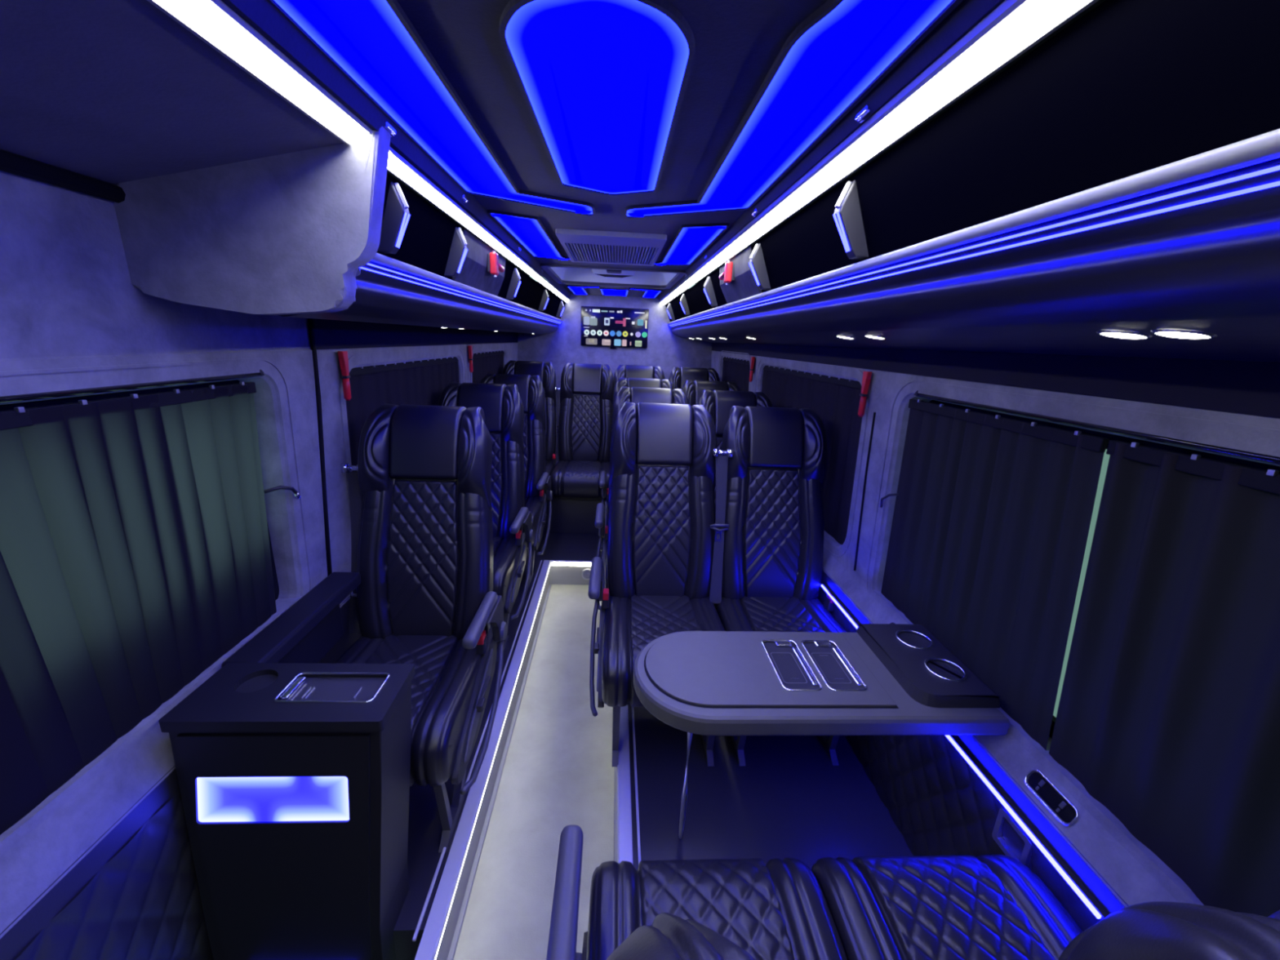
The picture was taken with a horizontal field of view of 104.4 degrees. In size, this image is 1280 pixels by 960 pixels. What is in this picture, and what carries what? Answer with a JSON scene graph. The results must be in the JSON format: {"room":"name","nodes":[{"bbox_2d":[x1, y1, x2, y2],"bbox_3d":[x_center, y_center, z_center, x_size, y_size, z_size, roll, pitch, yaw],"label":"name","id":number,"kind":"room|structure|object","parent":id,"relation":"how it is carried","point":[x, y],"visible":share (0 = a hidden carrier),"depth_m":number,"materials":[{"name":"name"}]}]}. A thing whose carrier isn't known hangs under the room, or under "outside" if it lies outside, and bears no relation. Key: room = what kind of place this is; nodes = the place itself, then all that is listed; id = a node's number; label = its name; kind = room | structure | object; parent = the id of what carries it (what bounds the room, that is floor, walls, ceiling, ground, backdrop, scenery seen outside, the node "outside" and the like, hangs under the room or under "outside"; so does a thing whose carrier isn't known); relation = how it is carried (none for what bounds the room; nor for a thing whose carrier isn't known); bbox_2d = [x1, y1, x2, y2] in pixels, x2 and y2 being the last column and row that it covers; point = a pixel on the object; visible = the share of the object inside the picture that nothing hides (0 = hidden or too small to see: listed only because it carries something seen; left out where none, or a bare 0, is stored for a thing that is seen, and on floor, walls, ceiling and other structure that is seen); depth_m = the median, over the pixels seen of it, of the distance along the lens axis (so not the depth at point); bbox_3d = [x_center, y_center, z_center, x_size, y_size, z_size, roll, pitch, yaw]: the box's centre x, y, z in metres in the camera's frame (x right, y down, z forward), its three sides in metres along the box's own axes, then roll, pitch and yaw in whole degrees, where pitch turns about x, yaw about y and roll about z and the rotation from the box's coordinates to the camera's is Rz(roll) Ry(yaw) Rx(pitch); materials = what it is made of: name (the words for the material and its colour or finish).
{"room":"vehicle interior","nodes":[
{"label":"vehicle interior","id":0,"kind":"room"},
{"bbox_2d":[0,170,517,959],"bbox_3d":[-1.030,0.203,1.803,0.136,2.250,5.750,2,16,-3],"label":"wall","id":1,"kind":"structure","parent":0,"point":[103,868],"depth_m":0.91,"materials":[{"name":"grey fabric"}]},
{"bbox_2d":[0,149,125,203],"bbox_3d":[-0.851,-0.200,-0.177,0.028,0.028,2.147,2,16,-3],"label":"trim","id":2,"kind":"structure","parent":1,"relation":"attached to","point":[10,162],"depth_m":0.76,"materials":[{"name":"black plastic"}]},
{"bbox_2d":[0,368,264,403],"bbox_3d":[-0.919,-0.015,0.393,0.064,0.050,1.849,2,16,-3],"label":"curtain rod","id":3,"kind":"object","parent":1,"relation":"attached to","point":[108,388],"visible":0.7,"depth_m":0.86,"materials":[{"name":"black metal"}]},
{"bbox_2d":[0,382,276,835],"bbox_3d":[-0.931,0.312,0.473,0.042,0.668,1.725,2,16,-3],"label":"curtain","id":4,"kind":"object","parent":3,"relation":"hanging from","point":[135,548],"visible":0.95,"depth_m":0.89,"materials":[{"name":"fabric"}]},
{"bbox_2d":[263,485,300,498],"bbox_3d":[-0.952,0.037,1.325,0.022,0.053,0.096,6,16,14],"label":"curtain hook","id":5,"kind":"object","parent":1,"relation":"attached to","point":[292,489],"visible":1,"depth_m":1.32,"materials":[{"name":"black plastic"}]},
{"bbox_2d":[221,572,360,667],"bbox_3d":[-0.916,0.448,1.365,0.087,0.204,0.465,2,16,-3],"label":"armrest","id":6,"kind":"object","parent":1,"relation":"attached to","point":[304,633],"visible":0.63,"depth_m":1.35,"materials":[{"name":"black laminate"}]},
{"bbox_2d":[308,318,332,576],"bbox_3d":[-0.958,-0.074,1.486,0.018,0.801,0.064,9,17,23],"label":"trim","id":7,"kind":"structure","parent":1,"relation":"attached to","point":[311,324],"depth_m":1.48,"materials":[{"name":"black plastic"}]},
{"bbox_2d":[337,351,351,400],"bbox_3d":[-0.932,-0.329,1.569,0.028,0.153,0.046,2,16,-3],"label":"hammer","id":8,"kind":"object","parent":1,"relation":"attached to","point":[343,355],"visible":1,"depth_m":1.56,"materials":[{"name":"red plastic"}]},
{"bbox_2d":[346,356,459,471],"bbox_3d":[-1.020,-0.224,2.296,0.031,0.644,1.270,2,16,-3],"label":"curtain","id":9,"kind":"object","parent":1,"relation":"hanging from","point":[422,382],"visible":0.31,"depth_m":2.00,"materials":[{"name":"fabric"}]},
{"bbox_2d":[278,173,565,349],"bbox_3d":[-0.775,-0.899,2.639,0.449,0.364,3.555,2,16,-3],"label":"luggage rack","id":10,"kind":"object","parent":1,"relation":"attached to","point":[427,273],"visible":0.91,"depth_m":1.46,"materials":[{"name":"black plastic"}]},
{"bbox_2d":[113,126,390,315],"bbox_3d":[-0.689,-0.469,0.897,0.478,0.324,0.047,2,16,-3],"label":"end panel","id":11,"kind":"object","parent":10,"relation":"attached to","point":[294,233],"visible":0.9,"depth_m":0.88,"materials":[{"name":"grey fabric"}]},
{"bbox_2d":[395,212,407,247],"bbox_3d":[-0.485,-0.508,1.007,0.030,0.066,0.005,4,16,5],"label":"light","id":12,"kind":"object","parent":10,"relation":"attached to","point":[401,217],"depth_m":1.00,"materials":[{"name":"white plastic"}]},
{"bbox_2d":[278,261,560,333],"bbox_3d":[-0.805,-0.869,2.646,0.390,0.139,3.555,1,16,-3],"label":"shelf","id":13,"kind":"object","parent":10,"relation":"attached to","point":[388,296],"depth_m":1.46,"materials":[{"name":"black plastic"}]},
{"bbox_2d":[457,248,466,272],"bbox_3d":[-0.504,-0.620,1.401,0.030,0.066,0.005,4,16,5],"label":"light","id":14,"kind":"object","parent":10,"relation":"attached to","point":[461,252],"depth_m":1.39,"materials":[{"name":"white plastic"}]},
{"bbox_2d":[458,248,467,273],"bbox_3d":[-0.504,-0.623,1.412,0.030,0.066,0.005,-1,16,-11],"label":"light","id":15,"kind":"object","parent":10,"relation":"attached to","point":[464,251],"depth_m":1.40,"materials":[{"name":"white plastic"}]},
{"bbox_2d":[386,146,569,302],"bbox_3d":[-0.548,-1.073,2.601,0.037,0.034,3.545,2,16,-3],"label":"light bar","id":16,"kind":"object","parent":10,"relation":"attached to","point":[397,166],"visible":0.82,"depth_m":1.25,"materials":[{"name":"white plastic"}]},
{"bbox_2d":[486,250,504,276],"bbox_3d":[-0.514,-0.765,1.769,0.035,0.084,0.125,2,16,-3],"label":"hammer","id":17,"kind":"object","parent":10,"relation":"attached to","point":[493,266],"visible":1,"depth_m":1.71,"materials":[{"name":"red plastic"}]},
{"bbox_2d":[471,350,504,382],"bbox_3d":[-1.081,-0.590,3.573,0.031,0.651,0.970,2,16,-3],"label":"curtain","id":18,"kind":"object","parent":1,"relation":"hanging from","point":[492,362],"visible":0.3,"depth_m":3.46,"materials":[{"name":"fabric"}]},
{"bbox_2d":[453,584,614,959],"bbox_3d":[-0.278,1.283,1.300,0.453,0.065,4.125,2,16,-3],"label":"floor","id":19,"kind":"structure","parent":0,"point":[557,773],"depth_m":1.75,"materials":[{"name":"grey plastic"}]},
{"bbox_2d":[446,584,617,959],"bbox_3d":[-0.276,1.250,1.283,0.447,0.009,4.110,2,16,-3],"label":"trim","id":20,"kind":"structure","parent":19,"relation":"on","point":[464,904],"depth_m":1.69,"materials":[{"name":"grey plastic"}]},
{"bbox_2d":[517,281,711,466],"bbox_3d":[-0.239,-0.696,4.609,1.900,2.080,0.060,2,16,-3],"label":"wall","id":21,"kind":"structure","parent":0,"point":[665,349],"depth_m":4.43,"materials":[{"name":"grey fabric"}]},
{"bbox_2d":[580,306,648,347],"bbox_3d":[-0.224,-1.347,4.376,0.590,0.331,0.034,2,16,-3],"label":"screen","id":22,"kind":"object","parent":21,"relation":"attached to","point":[610,326],"visible":1,"depth_m":4.36,"materials":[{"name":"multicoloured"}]},
{"bbox_2d":[393,532,913,959],"bbox_3d":[-0.143,1.039,2.083,1.900,0.340,5.750,2,16,-3],"label":"platform","id":23,"kind":"object","parent":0,"point":[788,799],"visible":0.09,"depth_m":1.57,"materials":[{"name":"grey plastic"}]},
{"bbox_2d":[158,662,414,959],"bbox_3d":[-0.747,0.889,1.154,0.452,0.952,0.177,2,16,-3],"label":"base cabinet","id":24,"kind":"object","parent":23,"relation":"on","point":[294,778],"visible":1,"depth_m":1.03,"materials":[{"name":"black laminate"}]},
{"bbox_2d":[273,671,390,702],"bbox_3d":[-0.641,0.439,1.041,0.197,0.016,0.094,1,16,-3],"label":"tray","id":25,"kind":"object","parent":24,"relation":"on","point":[300,686],"depth_m":1.05,"materials":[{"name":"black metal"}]},
{"bbox_2d":[335,403,506,852],"bbox_3d":[-0.706,0.393,1.523,0.529,1.161,0.763,2,16,-3],"label":"passenger seat","id":26,"kind":"object","parent":23,"relation":"on","point":[420,491],"visible":0.85,"depth_m":1.60,"materials":[{"name":"black leather"}]},
{"bbox_2d":[335,635,481,786],"bbox_3d":[-0.712,0.637,1.464,0.436,0.168,0.519,1,16,-3],"label":"cushion","id":27,"kind":"object","parent":26,"relation":"on","point":[446,681],"depth_m":1.40,"materials":[{"name":"black leather"}]},
{"bbox_2d":[438,382,533,661],"bbox_3d":[-0.767,0.160,2.343,0.484,1.161,0.763,2,16,-3],"label":"passenger seat","id":28,"kind":"object","parent":23,"relation":"on","point":[502,405],"visible":0.37,"depth_m":2.43,"materials":[{"name":"black leather"}]},
{"bbox_2d":[493,537,518,606],"bbox_3d":[-0.794,0.402,2.284,0.436,0.168,0.519,1,16,-3],"label":"cushion","id":29,"kind":"object","parent":28,"relation":"on","point":[505,550],"depth_m":2.20,"materials":[{"name":"black leather"}]},
{"bbox_2d":[435,564,591,959],"bbox_3d":[-0.274,1.178,1.272,0.456,0.153,4.128,2,16,-3],"label":"trim","id":30,"kind":"structure","parent":23,"relation":"attached to","point":[556,575],"depth_m":1.78,"materials":[{"name":"grey"}]},
{"bbox_2d":[480,373,552,588],"bbox_3d":[-0.783,-0.023,2.988,0.484,1.161,0.763,2,16,-3],"label":"passenger seat","id":31,"kind":"object","parent":23,"relation":"on","point":[531,388],"visible":0.38,"depth_m":3.07,"materials":[{"name":"black leather"}]},
{"bbox_2d":[522,496,542,546],"bbox_3d":[-0.810,0.220,2.928,0.436,0.168,0.519,1,16,-3],"label":"cushion","id":32,"kind":"object","parent":31,"relation":"on","point":[534,504],"depth_m":2.87,"materials":[{"name":"black leather"}]},
{"bbox_2d":[414,560,633,959],"bbox_3d":[-0.270,1.096,1.246,0.514,0.018,4.122,2,16,-3],"label":"trim","id":33,"kind":"structure","parent":23,"relation":"attached to","point":[430,940],"depth_m":1.54,"materials":[{"name":"grey metal"}]},
{"bbox_2d":[435,565,550,959],"bbox_3d":[-0.487,1.102,1.231,0.010,0.002,4.110,2,16,-3],"label":"light","id":34,"kind":"object","parent":33,"relation":"attached to","point":[549,566],"visible":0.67,"depth_m":1.53,"materials":[{"name":"white plastic"}]},
{"bbox_2d":[412,560,640,941],"bbox_3d":[-0.268,1.090,1.244,0.555,0.007,4.122,2,16,-3],"label":"trim","id":35,"kind":"structure","parent":23,"relation":"on","point":[437,868],"depth_m":1.61,"materials":[{"name":"grey metal"}]},
{"bbox_2d":[502,360,556,493],"bbox_3d":[-0.846,-0.387,3.672,0.450,0.936,0.771,2,16,-3],"label":"passenger seat","id":36,"kind":"object","parent":23,"relation":"on","point":[546,371],"visible":0.17,"depth_m":3.79,"materials":[{"name":"black leather"}]},
{"bbox_2d":[543,460,555,493],"bbox_3d":[-0.859,-0.036,3.644,0.436,0.168,0.519,1,16,-3],"label":"cushion","id":37,"kind":"object","parent":36,"relation":"on","point":[549,464],"depth_m":3.64,"materials":[{"name":"black leather"}]},
{"bbox_2d":[550,560,591,566],"bbox_3d":[-0.402,0.546,3.226,0.355,0.037,0.024,2,16,-3],"label":"step light","id":38,"kind":"object","parent":23,"relation":"attached to","point":[553,562],"visible":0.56,"depth_m":3.21,"materials":[{"name":"white plastic"}]},
{"bbox_2d":[552,562,591,566],"bbox_3d":[-0.402,0.547,3.222,0.325,0.024,0.016,1,16,-3],"label":"diffuser","id":39,"kind":"object","parent":38,"relation":"attached to","point":[554,564],"depth_m":3.21,"materials":[{"name":"white plastic"}]},
{"bbox_2d":[542,495,604,533],"bbox_3d":[-0.223,0.196,3.910,1.760,0.285,0.512,2,16,-3],"label":"plinth","id":40,"kind":"object","parent":23,"relation":"on","point":[566,516],"visible":0.02,"depth_m":3.65,"materials":[{"name":"grey plastic"}]},
{"bbox_2d":[551,362,613,501],"bbox_3d":[-0.423,-0.376,3.696,0.478,0.936,0.763,2,16,-3],"label":"passenger seat","id":41,"kind":"object","parent":23,"relation":"on","point":[584,398],"visible":0.9,"depth_m":3.81,"materials":[{"name":"black leather"}]},
{"bbox_2d":[551,460,609,497],"bbox_3d":[-0.418,-0.024,3.669,0.436,0.168,0.519,1,16,-3],"label":"cushion","id":42,"kind":"object","parent":41,"relation":"on","point":[569,478],"depth_m":3.44,"materials":[{"name":"black leather"}]},
{"bbox_2d":[598,377,674,551],"bbox_3d":[-0.007,-0.021,3.099,0.490,1.161,0.763,2,16,-3],"label":"passenger seat","id":43,"kind":"object","parent":23,"relation":"on","point":[630,383],"visible":0.1,"depth_m":3.19,"materials":[{"name":"black leather"}]},
{"bbox_2d":[613,364,665,391],"bbox_3d":[-0.003,-0.365,3.719,0.450,0.936,0.771,2,16,-3],"label":"passenger seat","id":44,"kind":"object","parent":23,"relation":"on","point":[627,371],"visible":0.11,"depth_m":3.83,"materials":[{"name":"black leather"}]},
{"bbox_2d":[594,386,688,609],"bbox_3d":[0.026,0.156,2.474,0.490,1.161,0.763,2,16,-3],"label":"passenger seat","id":45,"kind":"object","parent":23,"relation":"on","point":[636,395],"visible":0.12,"depth_m":2.56,"materials":[{"name":"black leather"}]},
{"bbox_2d":[587,401,724,766],"bbox_3d":[0.062,0.336,1.840,0.490,1.161,0.763,2,16,-3],"label":"passenger seat","id":46,"kind":"object","parent":23,"relation":"on","point":[660,553],"visible":0.89,"depth_m":1.92,"materials":[{"name":"black leather"}]},
{"bbox_2d":[601,595,724,706],"bbox_3d":[0.086,0.580,1.783,0.436,0.168,0.519,1,16,-3],"label":"cushion","id":47,"kind":"object","parent":46,"relation":"on","point":[629,623],"depth_m":1.75,"materials":[{"name":"black leather"}]},
{"bbox_2d":[668,366,719,389],"bbox_3d":[0.425,-0.354,3.743,0.450,0.936,0.771,2,16,-3],"label":"passenger seat","id":48,"kind":"object","parent":23,"relation":"on","point":[678,376],"visible":0.15,"depth_m":3.86,"materials":[{"name":"black leather"}]},
{"bbox_2d":[682,380,740,405],"bbox_3d":[0.460,-0.009,3.124,0.450,1.161,0.771,2,16,-3],"label":"passenger seat","id":49,"kind":"object","parent":23,"relation":"on","point":[693,390],"visible":0.1,"depth_m":3.21,"materials":[{"name":"black leather"}]},
{"bbox_2d":[697,389,772,517],"bbox_3d":[0.494,0.168,2.500,0.450,1.161,0.771,2,16,-3],"label":"passenger seat","id":50,"kind":"object","parent":23,"relation":"on","point":[719,403],"visible":0.16,"depth_m":2.59,"materials":[{"name":"black leather"}]},
{"bbox_2d":[709,405,847,765],"bbox_3d":[0.511,0.348,1.865,0.486,1.161,0.763,2,16,-3],"label":"passenger seat","id":51,"kind":"object","parent":23,"relation":"on","point":[771,466],"visible":0.81,"depth_m":1.95,"materials":[{"name":"black leather"}]},
{"bbox_2d":[715,596,847,632],"bbox_3d":[0.525,0.592,1.808,0.436,0.168,0.519,1,16,-3],"label":"cushion","id":52,"kind":"object","parent":51,"relation":"on","point":[743,614],"depth_m":1.86,"materials":[{"name":"black leather"}]},
{"bbox_2d":[633,623,1010,839],"bbox_3d":[0.378,0.755,1.294,0.812,0.676,0.335,2,16,-3],"label":"table","id":53,"kind":"object","parent":23,"relation":"on","point":[877,679],"visible":1,"depth_m":1.14,"materials":[{"name":"plastic"}]},
{"bbox_2d":[760,639,822,691],"bbox_3d":[0.368,0.451,1.218,0.094,0.005,0.198,2,16,-3],"label":"tray","id":54,"kind":"object","parent":53,"relation":"on","point":[788,662],"depth_m":1.21,"materials":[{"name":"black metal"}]},
{"bbox_2d":[800,640,867,691],"bbox_3d":[0.473,0.454,1.224,0.094,0.005,0.198,2,16,-3],"label":"tray","id":55,"kind":"object","parent":53,"relation":"on","point":[833,668],"depth_m":1.22,"materials":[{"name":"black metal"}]},
{"bbox_2d":[546,824,1279,959],"bbox_3d":[0.118,0.695,0.610,0.488,1.143,0.723,2,16,-3],"label":"passenger seat","id":56,"kind":"object","parent":23,"relation":"on","point":[725,908],"visible":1,"depth_m":0.82,"materials":[{"name":"black leather"}]},
{"bbox_2d":[586,857,847,959],"bbox_3d":[0.131,0.869,0.766,0.436,0.168,0.519,1,16,-3],"label":"cushion","id":57,"kind":"object","parent":56,"relation":"on","point":[779,909],"depth_m":0.88,"materials":[{"name":"black leather"}]},
{"bbox_2d":[811,853,1279,959],"bbox_3d":[0.576,0.707,0.636,0.449,1.143,0.731,2,16,-3],"label":"passenger seat","id":58,"kind":"object","parent":23,"relation":"on","point":[984,907],"visible":0.89,"depth_m":0.89,"materials":[{"name":"black leather"}]},
{"bbox_2d":[811,853,1082,959],"bbox_3d":[0.568,0.880,0.791,0.436,0.168,0.519,1,16,-3],"label":"cushion","id":59,"kind":"object","parent":58,"relation":"on","point":[984,907],"depth_m":0.89,"materials":[{"name":"black leather"}]},
{"bbox_2d":[221,0,1106,301],"bbox_3d":[-0.063,-0.873,1.544,1.920,0.184,5.750,2,16,-3],"label":"ceiling","id":60,"kind":"structure","parent":0,"point":[737,42],"depth_m":0.76,"materials":[{"name":"grey fabric"}]},
{"bbox_2d":[0,0,344,184],"bbox_3d":[-0.645,-0.295,-0.194,0.475,0.180,2.148,2,16,-3],"label":"ceiling","id":61,"kind":"structure","parent":60,"relation":"attached to","point":[112,91],"depth_m":0.64,"materials":[{"name":"fabric"}]},
{"bbox_2d":[146,0,373,145],"bbox_3d":[-0.431,-0.297,-0.186,0.052,0.036,2.145,2,16,-3],"label":"light bar","id":62,"kind":"object","parent":60,"relation":"attached to","point":[212,21],"visible":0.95,"depth_m":0.61,"materials":[{"name":"white plastic"}]},
{"bbox_2d":[266,0,595,216],"bbox_3d":[-0.270,-0.615,0.826,0.336,0.009,1.359,2,16,-3],"label":"recessed light","id":63,"kind":"object","parent":60,"relation":"in","point":[374,44],"visible":1,"depth_m":0.74,"materials":[{"name":"blue plastic"}]},
{"bbox_2d":[487,209,570,261],"bbox_3d":[-0.394,-0.933,1.936,0.180,0.009,0.906,2,16,-3],"label":"recessed light","id":64,"kind":"object","parent":60,"relation":"in","point":[528,231],"visible":0.93,"depth_m":1.79,"materials":[{"name":"blue plastic"}]},
{"bbox_2d":[566,285,599,294],"bbox_3d":[-0.425,-1.484,3.887,0.246,0.009,0.732,2,16,-3],"label":"recessed light","id":65,"kind":"object","parent":60,"relation":"in","point":[575,290],"visible":0.98,"depth_m":3.73,"materials":[{"name":"blue plastic"}]},
{"bbox_2d":[498,0,694,195],"bbox_3d":[-0.065,-0.625,0.891,0.246,0.009,0.786,2,16,-3],"label":"recessed light","id":66,"kind":"object","parent":60,"relation":"in","point":[602,84],"visible":1,"depth_m":0.71,"materials":[{"name":"blue plastic"}]},
{"bbox_2d":[555,228,666,266],"bbox_3d":[-0.115,-0.948,2.046,0.390,0.016,0.660,2,16,-3],"label":"ceiling vent","id":67,"kind":"object","parent":60,"relation":"in","point":[580,246],"visible":1,"depth_m":1.94,"materials":[{"name":"grey plastic"}]},
{"bbox_2d":[540,263,685,288],"bbox_3d":[-0.153,-1.276,2.976,0.770,0.132,0.890,2,16,-3],"label":"roof hatch","id":68,"kind":"object","parent":60,"relation":"attached to","point":[571,274],"visible":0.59,"depth_m":3.32,"materials":[{"name":"grey plastic"}]},
{"bbox_2d":[599,288,629,296],"bbox_3d":[-0.203,-1.486,3.929,0.219,0.009,0.534,2,16,-3],"label":"recessed light","id":69,"kind":"object","parent":60,"relation":"in","point":[605,291],"visible":0.98,"depth_m":3.87,"materials":[{"name":"blue plastic"}]},
{"bbox_2d":[628,287,662,297],"bbox_3d":[0.026,-1.472,3.913,0.246,0.009,0.732,2,16,-3],"label":"recessed light","id":70,"kind":"object","parent":60,"relation":"in","point":[648,293],"visible":0.98,"depth_m":3.78,"materials":[{"name":"blue plastic"}]},
{"bbox_2d":[634,288,660,297],"bbox_3d":[0.026,-1.470,3.913,0.232,0.003,0.718,1,16,-3],"label":"diffuser","id":71,"kind":"object","parent":70,"relation":"attached to","point":[648,293],"depth_m":3.83,"materials":[{"name":"blue plastic"}]},
{"bbox_2d":[653,222,729,265],"bbox_3d":[0.170,-0.919,1.973,0.180,0.009,0.917,2,16,-3],"label":"recessed light","id":72,"kind":"object","parent":60,"relation":"in","point":[690,242],"visible":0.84,"depth_m":1.82,"materials":[{"name":"blue plastic"}]},
{"bbox_2d":[624,0,963,218],"bbox_3d":[0.152,-0.604,0.849,0.337,0.009,1.361,2,16,-3],"label":"recessed light","id":73,"kind":"object","parent":60,"relation":"in","point":[838,54],"visible":1,"depth_m":0.70,"materials":[{"name":"blue plastic"}]},
{"bbox_2d":[854,104,871,123],"bbox_3d":[0.334,-0.548,0.745,0.010,0.016,0.036,2,16,-3],"label":"clip","id":74,"kind":"object","parent":60,"relation":"attached to","point":[861,116],"visible":1,"depth_m":0.74,"materials":[{"name":"silver metal"}]},
{"bbox_2d":[659,0,1098,305],"bbox_3d":[0.328,-0.767,1.588,0.055,0.032,5.740,2,16,-3],"label":"light bar","id":75,"kind":"object","parent":60,"relation":"attached to","point":[1014,27],"visible":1,"depth_m":0.64,"materials":[{"name":"white plastic"}]},
{"bbox_2d":[711,351,1279,931],"bbox_3d":[0.812,0.251,1.906,0.134,2.250,5.750,2,16,-3],"label":"wall","id":76,"kind":"structure","parent":0,"point":[940,805],"depth_m":1.14,"materials":[{"name":"grey fabric"}]},
{"bbox_2d":[722,356,750,391],"bbox_3d":[0.703,-0.574,3.742,0.031,0.671,0.920,2,16,-3],"label":"curtain","id":77,"kind":"object","parent":76,"relation":"hanging from","point":[737,371],"visible":0.33,"depth_m":3.63,"materials":[{"name":"fabric"}]},
{"bbox_2d":[761,365,862,544],"bbox_3d":[0.766,-0.200,2.446,0.031,0.661,1.300,2,16,-3],"label":"curtain","id":78,"kind":"object","parent":76,"relation":"hanging from","point":[836,401],"visible":0.44,"depth_m":2.03,"materials":[{"name":"fabric"}]},
{"bbox_2d":[853,412,875,570],"bbox_3d":[0.781,0.051,1.726,0.029,0.570,0.010,15,20,38],"label":"trim","id":79,"kind":"structure","parent":76,"relation":"attached to","point":[874,413],"depth_m":1.72,"materials":[{"name":"plastic"}]},
{"bbox_2d":[857,371,871,417],"bbox_3d":[0.766,-0.293,1.695,0.028,0.153,0.046,2,16,-3],"label":"hammer","id":80,"kind":"object","parent":76,"relation":"attached to","point":[866,379],"visible":1,"depth_m":1.68,"materials":[{"name":"red plastic"}]},
{"bbox_2d":[821,583,1108,919],"bbox_3d":[0.759,0.581,1.409,0.022,0.012,1.188,2,16,-3],"label":"led strip","id":81,"kind":"object","parent":76,"relation":"attached to","point":[1077,886],"visible":0.56,"depth_m":1.00,"materials":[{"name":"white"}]},
{"bbox_2d":[665,0,1279,417],"bbox_3d":[0.562,-0.574,1.657,0.471,0.380,5.745,2,16,-3],"label":"luggage rack","id":82,"kind":"object","parent":76,"relation":"attached to","point":[1122,174],"visible":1,"depth_m":0.58,"materials":[{"name":"black plastic"}]},
{"bbox_2d":[719,260,734,284],"bbox_3d":[0.330,-0.783,1.888,0.035,0.084,0.125,2,16,-3],"label":"hammer","id":83,"kind":"object","parent":82,"relation":"attached to","point":[727,276],"visible":1,"depth_m":1.83,"materials":[{"name":"red plastic"}]},
{"bbox_2d":[748,262,758,285],"bbox_3d":[0.354,-0.640,1.542,0.038,0.066,0.005,3,16,3],"label":"light","id":84,"kind":"object","parent":82,"relation":"attached to","point":[751,264],"depth_m":1.53,"materials":[{"name":"white"}]},
{"bbox_2d":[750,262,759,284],"bbox_3d":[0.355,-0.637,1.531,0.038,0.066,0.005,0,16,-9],"label":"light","id":85,"kind":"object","parent":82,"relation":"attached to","point":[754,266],"depth_m":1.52,"materials":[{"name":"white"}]},
{"bbox_2d":[832,213,847,252],"bbox_3d":[0.383,-0.471,0.946,0.038,0.066,0.005,3,16,3],"label":"light","id":86,"kind":"object","parent":82,"relation":"attached to","point":[837,218],"depth_m":0.94,"materials":[{"name":"white plastic"}]},
{"bbox_2d":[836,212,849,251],"bbox_3d":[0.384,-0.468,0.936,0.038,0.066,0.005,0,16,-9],"label":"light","id":87,"kind":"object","parent":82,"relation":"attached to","point":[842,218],"depth_m":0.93,"materials":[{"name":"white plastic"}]},
{"bbox_2d":[669,157,1279,362],"bbox_3d":[0.594,-0.532,1.670,0.404,0.155,5.745,1,16,-3],"label":"shelf","id":88,"kind":"object","parent":82,"relation":"attached to","point":[1201,252],"depth_m":0.60,"materials":[{"name":"black plastic"}]},
{"bbox_2d":[1096,330,1152,339],"bbox_3d":[0.611,-0.183,0.627,0.054,0.009,0.054,2,16,-3],"label":"light","id":89,"kind":"object","parent":82,"relation":"attached to","point":[1117,334],"visible":1,"depth_m":0.62,"materials":[{"name":"white plastic"}]},
{"bbox_2d":[1150,328,1217,339],"bbox_3d":[0.614,-0.165,0.561,0.054,0.009,0.054,2,16,-3],"label":"light","id":90,"kind":"object","parent":82,"relation":"attached to","point":[1182,334],"visible":1,"depth_m":0.55,"materials":[{"name":"white plastic"}]},
{"bbox_2d":[991,807,1031,866],"bbox_3d":[0.788,0.758,1.044,0.018,0.084,0.084,2,16,-3],"label":"frame","id":91,"kind":"object","parent":76,"relation":"attached to","point":[1025,858],"visible":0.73,"depth_m":1.05,"materials":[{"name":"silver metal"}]},
{"bbox_2d":[1024,768,1079,826],"bbox_3d":[0.801,0.617,0.968,0.023,0.038,0.108,2,16,-3],"label":"socket plate","id":92,"kind":"object","parent":76,"relation":"attached to","point":[1060,804],"visible":1,"depth_m":0.96,"materials":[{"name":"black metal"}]},
{"bbox_2d":[1052,448,1110,720],"bbox_3d":[0.895,0.242,0.945,0.004,0.595,1.220,2,16,-3],"label":"window","id":93,"kind":"structure","parent":76,"relation":"in","point":[1106,457],"depth_m":1.00,"materials":[{"name":"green glass"}]},
{"bbox_2d":[913,390,1279,464],"bbox_3d":[0.866,0.016,0.548,0.064,0.050,1.964,2,16,-3],"label":"curtain rod","id":94,"kind":"object","parent":76,"relation":"attached to","point":[1262,457],"visible":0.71,"depth_m":0.83,"materials":[{"name":"black metal"}]},
{"bbox_2d":[880,399,1108,750],"bbox_3d":[0.819,0.179,1.254,0.035,0.693,0.664,2,16,-3],"label":"curtain","id":95,"kind":"object","parent":94,"relation":"hanging from","point":[990,526],"visible":0.88,"depth_m":1.15,"materials":[{"name":"fabric"}]},
{"bbox_2d":[1048,440,1279,916],"bbox_3d":[0.858,0.432,0.360,0.043,0.693,1.276,2,16,-3],"label":"curtain","id":96,"kind":"object","parent":94,"relation":"hanging from","point":[1168,715],"visible":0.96,"depth_m":0.77,"materials":[{"name":"fabric"}]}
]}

